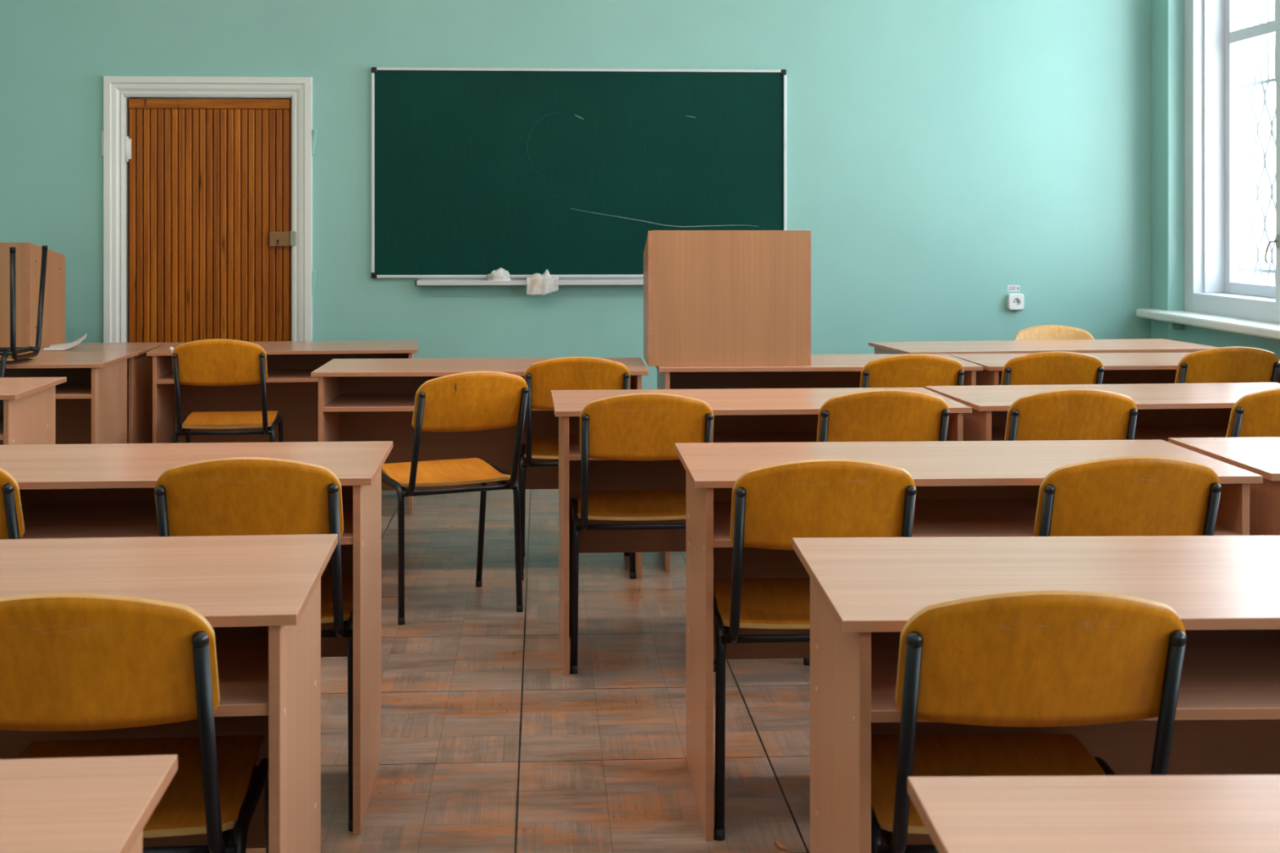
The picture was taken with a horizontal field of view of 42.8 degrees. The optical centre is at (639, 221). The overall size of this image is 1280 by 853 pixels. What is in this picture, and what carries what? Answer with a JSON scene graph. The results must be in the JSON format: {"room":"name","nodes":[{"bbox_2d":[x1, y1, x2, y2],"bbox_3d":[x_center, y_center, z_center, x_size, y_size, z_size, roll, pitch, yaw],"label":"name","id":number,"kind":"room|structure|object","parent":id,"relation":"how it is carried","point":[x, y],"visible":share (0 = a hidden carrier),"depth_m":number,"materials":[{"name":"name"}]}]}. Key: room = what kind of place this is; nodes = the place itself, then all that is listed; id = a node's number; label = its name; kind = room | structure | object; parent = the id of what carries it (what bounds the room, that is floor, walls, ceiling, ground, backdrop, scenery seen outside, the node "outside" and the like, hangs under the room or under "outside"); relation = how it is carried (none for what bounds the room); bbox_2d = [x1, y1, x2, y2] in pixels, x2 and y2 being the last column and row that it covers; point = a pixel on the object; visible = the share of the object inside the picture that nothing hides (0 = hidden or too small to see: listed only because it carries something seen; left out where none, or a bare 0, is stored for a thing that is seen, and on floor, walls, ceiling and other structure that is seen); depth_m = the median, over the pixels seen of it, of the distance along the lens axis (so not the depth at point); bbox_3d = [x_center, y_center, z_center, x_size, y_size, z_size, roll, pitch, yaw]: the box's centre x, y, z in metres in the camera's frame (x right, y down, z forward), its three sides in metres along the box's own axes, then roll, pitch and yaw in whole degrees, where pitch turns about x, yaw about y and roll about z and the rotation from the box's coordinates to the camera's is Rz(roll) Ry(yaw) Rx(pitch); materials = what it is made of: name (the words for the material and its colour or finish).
{"room":"classroom","nodes":[
{"label":"classroom","id":0,"kind":"room"},
{"bbox_2d":[245,488,809,852],"bbox_3d":[-0.426,1.386,2.754,7.680,0.200,11.150,0,0,-3],"label":"floor","id":1,"kind":"structure","parent":0,"point":[487,746],"depth_m":4.27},
{"bbox_2d":[0,467,25,539],"bbox_3d":[-1.471,0.879,3.558,0.424,0.814,0.592,0,0,-3],"label":"chair","id":2,"kind":"object","parent":1,"relation":"on","point":[11,519],"visible":0.17,"depth_m":3.33,"materials":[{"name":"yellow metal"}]},
{"bbox_2d":[0,377,66,444],"bbox_3d":[-2.550,0.911,5.285,1.200,0.750,0.574,0,0,-4],"label":"school desk","id":3,"kind":"object","parent":1,"relation":"on","point":[27,404],"visible":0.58,"depth_m":5.31,"materials":[{"name":"brown wood"}]},
{"bbox_2d":[0,417,3,439],"bbox_3d":[-2.547,0.670,5.244,1.120,0.016,0.464,0,0,-4],"label":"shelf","id":4,"kind":"object","parent":3,"relation":"attached to","point":[1,418],"depth_m":5.21,"materials":[{"name":"brown wood"}]},
{"bbox_2d":[0,352,135,444],"bbox_3d":[-2.737,0.923,6.656,1.200,0.725,0.574,0,0,-4],"label":"school desk","id":5,"kind":"object","parent":1,"relation":"on","point":[91,405],"visible":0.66,"depth_m":6.78,"materials":[{"name":"brown wood"}]},
{"bbox_2d":[0,245,47,377],"bbox_3d":[-2.635,0.506,6.424,0.424,0.814,0.592,0,0,-3],"label":"chair","id":6,"kind":"object","parent":5,"relation":"on","point":[12,353],"visible":0.93,"depth_m":6.39,"materials":[{"name":"black metal"}]},
{"bbox_2d":[55,383,91,399],"bbox_3d":[-2.735,0.690,6.615,1.120,0.016,0.464,0,0,-4],"label":"shelf","id":7,"kind":"object","parent":5,"relation":"attached to","point":[63,391],"depth_m":6.55,"materials":[{"name":"brown wood"}]},
{"bbox_2d":[0,755,177,852],"bbox_3d":[-1.038,0.911,1.303,1.200,0.750,0.574,0,0,-5],"label":"school desk","id":8,"kind":"object","parent":1,"relation":"on","point":[95,804],"visible":1,"depth_m":1.51,"materials":[{"name":"brown wood"}]},
{"bbox_2d":[39,342,168,443],"bbox_3d":[-2.769,0.923,7.239,1.200,0.725,0.574,0,0,-3],"label":"school desk","id":9,"kind":"object","parent":1,"relation":"on","point":[140,366],"visible":0.31,"depth_m":7.17,"materials":[{"name":"brown wood"}]},
{"bbox_2d":[0,242,65,347],"bbox_3d":[-2.949,0.326,7.326,0.602,0.468,0.360,0,0,5],"label":"lectern","id":10,"kind":"object","parent":9,"relation":"on","point":[28,255],"visible":0.82,"depth_m":7.14,"materials":[{"name":"brown wood"}]},
{"bbox_2d":[43,333,86,350],"bbox_3d":[-2.529,0.529,7.176,0.160,0.062,0.220,0,0,-11],"label":"paper sheet","id":11,"kind":"object","parent":9,"relation":"on","point":[64,346],"visible":1,"depth_m":7.23,"materials":[{"name":"white paper"}]},
{"bbox_2d":[0,593,268,852],"bbox_3d":[-0.765,0.879,2.359,0.424,0.814,0.592,0,0,-5],"label":"chair","id":12,"kind":"object","parent":1,"relation":"on","point":[69,662],"visible":0.75,"depth_m":2.13,"materials":[{"name":"varnished plywood"},{"name":"black steel"},{"name":"black rubber"}]},
{"bbox_2d":[0,533,337,852],"bbox_3d":[-1.091,0.911,2.460,1.200,0.750,0.574,0,0,-5],"label":"school desk","id":13,"kind":"object","parent":1,"relation":"on","point":[260,596],"visible":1,"depth_m":2.50,"materials":[{"name":"brown wood"}]},
{"bbox_2d":[212,626,268,716],"bbox_3d":[-1.087,0.670,2.420,1.120,0.016,0.464,0,0,-5],"label":"shelf","id":14,"kind":"object","parent":13,"relation":"attached to","point":[242,652],"depth_m":2.40,"materials":[{"name":"brown wood"}]},
{"bbox_2d":[0,440,393,835],"bbox_3d":[-1.180,0.911,3.652,1.200,0.750,0.574,0,0,-4],"label":"school desk","id":15,"kind":"object","parent":1,"relation":"on","point":[67,491],"visible":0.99,"depth_m":3.65,"materials":[{"name":"brown wood"}]},
{"bbox_2d":[21,499,352,544],"bbox_3d":[-1.177,0.670,3.611,1.120,0.016,0.464,0,0,-4],"label":"shelf","id":16,"kind":"object","parent":15,"relation":"attached to","point":[42,518],"depth_m":3.63,"materials":[{"name":"brown wood"}]},
{"bbox_2d":[172,338,283,443],"bbox_3d":[-1.732,0.879,6.849,0.424,0.814,0.592,0,0,-6],"label":"chair","id":17,"kind":"object","parent":1,"relation":"on","point":[211,362],"visible":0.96,"depth_m":6.63,"materials":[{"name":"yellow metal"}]},
{"bbox_2d":[154,457,352,831],"bbox_3d":[-0.816,0.879,3.558,0.424,0.814,0.592,0,0,-4],"label":"chair","id":18,"kind":"object","parent":1,"relation":"on","point":[232,495],"visible":0.44,"depth_m":3.31,"materials":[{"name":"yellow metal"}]},
{"bbox_2d":[146,340,417,515],"bbox_3d":[-1.580,0.923,7.345,1.150,0.725,0.574,0,0,-7],"label":"school desk","id":19,"kind":"object","parent":1,"relation":"on","point":[291,391],"visible":0.51,"depth_m":7.50,"materials":[{"name":"brown wood"}]},
{"bbox_2d":[156,368,318,383],"bbox_3d":[-1.575,0.690,7.304,1.073,0.016,0.464,0,0,-7],"label":"shelf","id":20,"kind":"object","parent":19,"relation":"attached to","point":[165,376],"depth_m":7.17,"materials":[{"name":"brown wood"}]},
{"bbox_2d":[381,371,528,625],"bbox_3d":[-0.631,0.879,5.404,0.424,0.814,0.592,0,0,-25],"label":"chair","id":21,"kind":"object","parent":1,"relation":"on","point":[471,401],"visible":0.93,"depth_m":5.22,"materials":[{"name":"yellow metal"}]},
{"bbox_2d":[311,357,648,579],"bbox_3d":[-0.583,0.911,6.105,1.200,0.750,0.574,0,0,-3],"label":"school desk","id":22,"kind":"object","parent":1,"relation":"on","point":[360,399],"visible":0.41,"depth_m":6.28,"materials":[{"name":"brown wood"}]},
{"bbox_2d":[323,393,553,412],"bbox_3d":[-0.581,0.670,6.064,1.120,0.016,0.464,0,0,-3],"label":"shelf","id":23,"kind":"object","parent":22,"relation":"attached to","point":[334,402],"depth_m":5.95,"materials":[{"name":"brown wood"}]},
{"bbox_2d":[519,356,635,580],"bbox_3d":[-0.235,0.879,5.987,0.424,0.814,0.592,0,0,-3],"label":"chair","id":24,"kind":"object","parent":1,"relation":"on","point":[567,373],"visible":0.58,"depth_m":5.74,"materials":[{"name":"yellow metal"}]},
{"bbox_2d":[568,392,715,674],"bbox_3d":[0.005,0.879,4.779,0.424,0.814,0.592,0,0,-3],"label":"chair","id":25,"kind":"object","parent":1,"relation":"on","point":[646,426],"visible":0.77,"depth_m":4.55,"materials":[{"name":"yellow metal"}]},
{"bbox_2d":[551,386,972,675],"bbox_3d":[0.337,0.911,4.939,1.200,0.750,0.574,0,0,-4],"label":"school desk","id":26,"kind":"object","parent":1,"relation":"on","point":[740,415],"visible":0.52,"depth_m":5.09,"materials":[{"name":"brown wood"}]},
{"bbox_2d":[568,431,817,460],"bbox_3d":[0.340,0.670,4.898,1.120,0.016,0.464,0,0,-4],"label":"shelf","id":27,"kind":"object","parent":26,"relation":"attached to","point":[575,454],"depth_m":4.99,"materials":[{"name":"brown wood"}]},
{"bbox_2d":[774,840,786,850],"bbox_3d":[0.288,1.281,3.348,0.012,0.010,0.040,0,0,-23],"label":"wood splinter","id":28,"kind":"object","parent":1,"relation":"on","point":[778,844],"visible":1,"depth_m":3.34,"materials":[{"name":"brown wood"}]},
{"bbox_2d":[713,458,916,840],"bbox_3d":[0.359,0.879,3.533,0.424,0.814,0.592,0,0,-3],"label":"chair","id":29,"kind":"object","parent":1,"relation":"on","point":[772,505],"visible":0.59,"depth_m":3.30,"materials":[{"name":"varnished plywood"},{"name":"black steel"},{"name":"black rubber"}]},
{"bbox_2d":[655,353,982,572],"bbox_3d":[0.655,0.911,6.286,1.200,0.750,0.574,0,0,-3],"label":"school desk","id":30,"kind":"object","parent":1,"relation":"on","point":[824,371],"visible":0.16,"depth_m":6.46,"materials":[{"name":"brown wood"}]},
{"bbox_2d":[643,230,810,366],"bbox_3d":[0.324,0.284,6.246,0.607,0.502,0.400,0,0,-2],"label":"lectern","id":31,"kind":"object","parent":30,"relation":"on","point":[711,297],"visible":1,"depth_m":6.05,"materials":[{"name":"brown wood"}]},
{"bbox_2d":[670,387,815,389],"bbox_3d":[0.657,0.670,6.245,1.120,0.016,0.464,0,0,-3],"label":"shelf","id":32,"kind":"object","parent":30,"relation":"attached to","point":[670,388],"depth_m":6.46,"materials":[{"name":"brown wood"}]},
{"bbox_2d":[803,389,949,665],"bbox_3d":[0.679,0.879,4.870,0.424,0.814,0.592,0,0,-3],"label":"chair","id":33,"kind":"object","parent":1,"relation":"on","point":[882,415],"visible":0.32,"depth_m":4.61,"materials":[{"name":"varnished plywood"},{"name":"black steel"},{"name":"black rubber"}]},
{"bbox_2d":[859,354,964,387],"bbox_3d":[0.966,0.879,6.099,0.424,0.814,0.592,0,0,-3],"label":"chair","id":34,"kind":"object","parent":1,"relation":"on","point":[904,371],"visible":0.18,"depth_m":5.84,"materials":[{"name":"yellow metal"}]},
{"bbox_2d":[674,440,1262,841],"bbox_3d":[0.697,0.911,3.689,1.200,0.750,0.574,0,0,-3],"label":"school desk","id":35,"kind":"object","parent":1,"relation":"on","point":[964,488],"visible":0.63,"depth_m":3.67,"materials":[{"name":"brown wood"}]},
{"bbox_2d":[713,498,1241,547],"bbox_3d":[0.699,0.670,3.648,1.120,0.016,0.464,0,0,-3],"label":"shelf","id":36,"kind":"object","parent":35,"relation":"attached to","point":[932,517],"depth_m":3.61,"materials":[{"name":"brown wood"}]},
{"bbox_2d":[871,590,1186,852],"bbox_3d":[0.523,0.879,2.376,0.424,0.814,0.592,0,0,-1],"label":"chair","id":37,"kind":"object","parent":1,"relation":"on","point":[1052,658],"visible":0.68,"depth_m":2.14,"materials":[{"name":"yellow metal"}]},
{"bbox_2d":[791,535,1279,852],"bbox_3d":[0.865,0.911,2.492,1.200,0.750,0.574,0,0,-1],"label":"school desk","id":38,"kind":"object","parent":1,"relation":"on","point":[1224,590],"visible":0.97,"depth_m":2.50,"materials":[{"name":"brown wood"}]},
{"bbox_2d":[871,629,1279,722],"bbox_3d":[0.866,0.670,2.451,1.120,0.016,0.464,0,0,-1],"label":"shelf","id":39,"kind":"object","parent":38,"relation":"attached to","point":[1232,674],"depth_m":2.37,"materials":[{"name":"brown wood"}]},
{"bbox_2d":[868,338,1219,354],"bbox_3d":[1.745,0.911,7.070,1.390,0.750,0.574,0,0,-9],"label":"table","id":40,"kind":"object","parent":1,"relation":"on","point":[1113,345],"visible":0.11,"depth_m":7.03,"materials":[{"name":"brown wood"}]},
{"bbox_2d":[1000,351,1103,385],"bbox_3d":[1.501,0.879,6.221,0.424,0.814,0.592,0,0,-3],"label":"chair","id":41,"kind":"object","parent":1,"relation":"on","point":[1054,367],"visible":0.24,"depth_m":5.96,"materials":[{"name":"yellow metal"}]},
{"bbox_2d":[1013,324,1094,340],"bbox_3d":[1.905,0.879,7.172,0.424,0.814,0.592,0,0,-5],"label":"chair","id":42,"kind":"object","parent":1,"relation":"on","point":[1042,332],"visible":0.05,"depth_m":7.44,"materials":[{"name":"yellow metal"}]},
{"bbox_2d":[1004,388,1137,440],"bbox_3d":[1.221,0.879,4.892,0.424,0.814,0.592,0,0,-3],"label":"chair","id":43,"kind":"object","parent":1,"relation":"on","point":[1073,414],"visible":0.25,"depth_m":4.64,"materials":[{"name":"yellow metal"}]},
{"bbox_2d":[907,774,1279,852],"bbox_3d":[0.863,0.911,1.298,1.200,0.750,0.574,0,0,-1],"label":"school desk","id":44,"kind":"object","parent":1,"relation":"on","point":[1108,814],"visible":1,"depth_m":1.48,"materials":[{"name":"brown wood"}]},
{"bbox_2d":[924,382,1279,441],"bbox_3d":[1.552,0.911,5.086,1.200,0.750,0.574,0,0,-6],"label":"school desk","id":45,"kind":"object","parent":1,"relation":"on","point":[1188,410],"visible":0.22,"depth_m":5.14,"materials":[{"name":"brown wood"}]},
{"bbox_2d":[991,424,1227,441],"bbox_3d":[1.556,0.670,5.045,1.120,0.016,0.464,0,0,-6],"label":"shelf","id":46,"kind":"object","parent":45,"relation":"attached to","point":[1143,432],"depth_m":5.14,"materials":[{"name":"brown wood"}]},
{"bbox_2d":[948,352,1279,385],"bbox_3d":[1.865,0.911,6.356,1.200,0.750,0.574,0,0,-4],"label":"school desk","id":47,"kind":"object","parent":1,"relation":"on","point":[1118,367],"visible":0.06,"depth_m":6.40,"materials":[{"name":"brown wood"}]},
{"bbox_2d":[1033,456,1221,536],"bbox_3d":[0.988,0.879,3.571,0.424,0.814,0.592,0,0,-3],"label":"chair","id":48,"kind":"object","parent":1,"relation":"on","point":[1125,495],"visible":0.35,"depth_m":3.32,"materials":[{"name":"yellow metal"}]},
{"bbox_2d":[1168,436,1279,535],"bbox_3d":[1.924,0.911,3.789,1.200,0.750,0.574,0,0,-3],"label":"school desk","id":49,"kind":"object","parent":1,"relation":"on","point":[1260,455],"visible":0.26,"depth_m":3.64,"materials":[{"name":"brown wood"}]},
{"bbox_2d":[1174,346,1279,383],"bbox_3d":[2.144,0.871,6.248,0.437,0.830,0.610,0,0,-5],"label":"chair","id":50,"kind":"object","parent":1,"relation":"on","point":[1233,364],"visible":0.2,"depth_m":5.98,"materials":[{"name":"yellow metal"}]},
{"bbox_2d":[1225,387,1279,437],"bbox_3d":[1.861,0.879,4.961,0.424,0.814,0.592,0,0,-7],"label":"chair","id":51,"kind":"object","parent":1,"relation":"on","point":[1255,415],"visible":0.21,"depth_m":4.70,"materials":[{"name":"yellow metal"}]},
{"bbox_2d":[0,0,1246,389],"bbox_3d":[-0.753,-0.364,8.195,7.680,3.300,0.250,0,0,-3],"label":"wall","id":52,"kind":"structure","parent":0,"point":[943,156],"depth_m":8.16,"materials":[{"name":"green paint"}]},
{"bbox_2d":[101,75,317,342],"bbox_3d":[-2.107,0.288,8.032,1.042,1.996,0.152,0,0,-3],"label":"door","id":53,"kind":"structure","parent":52,"relation":"in","point":[208,180],"depth_m":8.00,"materials":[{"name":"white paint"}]},
{"bbox_2d":[371,66,786,285],"bbox_3d":[-0.293,-0.222,8.052,2.055,1.072,0.088,0,0,-3],"label":"chalkboard","id":54,"kind":"object","parent":52,"relation":"attached to","point":[524,172],"visible":0.78,"depth_m":8.07,"materials":[{"name":"green"}]},
{"bbox_2d":[485,267,511,280],"bbox_3d":[-0.694,0.264,8.019,0.128,0.074,0.047,0,0,-3],"label":"cloth","id":55,"kind":"object","parent":54,"relation":"on","point":[500,274],"visible":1,"depth_m":8.01,"materials":[{"name":"white fabric"}]},
{"bbox_2d":[526,269,558,295],"bbox_3d":[-0.480,0.301,8.025,0.158,0.129,0.079,0,0,-3],"label":"cloth","id":56,"kind":"object","parent":54,"relation":"hanging from","point":[538,284],"visible":1,"depth_m":7.99,"materials":[{"name":"white fabric"}]},
{"bbox_2d":[1007,284,1019,291],"bbox_3d":[1.885,0.337,8.226,0.062,0.032,0.002,0,0,-3],"label":"tag","id":57,"kind":"object","parent":52,"relation":"attached to","point":[1010,287],"visible":1,"depth_m":8.22,"materials":[{"name":"white paper"}]},
{"bbox_2d":[1007,293,1024,310],"bbox_3d":[1.892,0.405,8.212,0.080,0.083,0.030,0,0,-3],"label":"wall socket","id":58,"kind":"object","parent":52,"relation":"attached to","point":[1015,301],"visible":1,"depth_m":8.20,"materials":[{"name":"white plastic"}]},
{"bbox_2d":[1013,297,1019,305],"bbox_3d":[1.891,0.405,8.218,0.038,0.038,0.014,0,0,-3],"label":"socket","id":59,"kind":"object","parent":58,"relation":"attached to","point":[1015,300],"depth_m":8.21,"materials":[{"name":"white plastic"}]},
{"bbox_2d":[1151,0,1279,359],"bbox_3d":[3.064,-0.364,2.939,0.310,3.300,10.700,0,0,-3],"label":"wall","id":60,"kind":"structure","parent":0,"point":[1167,16],"depth_m":8.05,"materials":[{"name":"green paint"}]},
{"bbox_2d":[1136,0,1279,339],"bbox_3d":[2.794,-0.661,7.021,0.450,2.365,2.942,0,0,-3],"label":"window","id":61,"kind":"structure","parent":60,"relation":"in","point":[1215,298],"depth_m":7.92,"materials":[{"name":"white paint"}]},
{"bbox_2d":[1238,0,1275,285],"bbox_3d":[3.013,-0.654,7.035,0.010,2.280,2.942,0,0,-3],"label":"grille","id":62,"kind":"object","parent":61,"relation":"attached to","point":[1268,80],"depth_m":7.84,"materials":[{"name":"white metal"}]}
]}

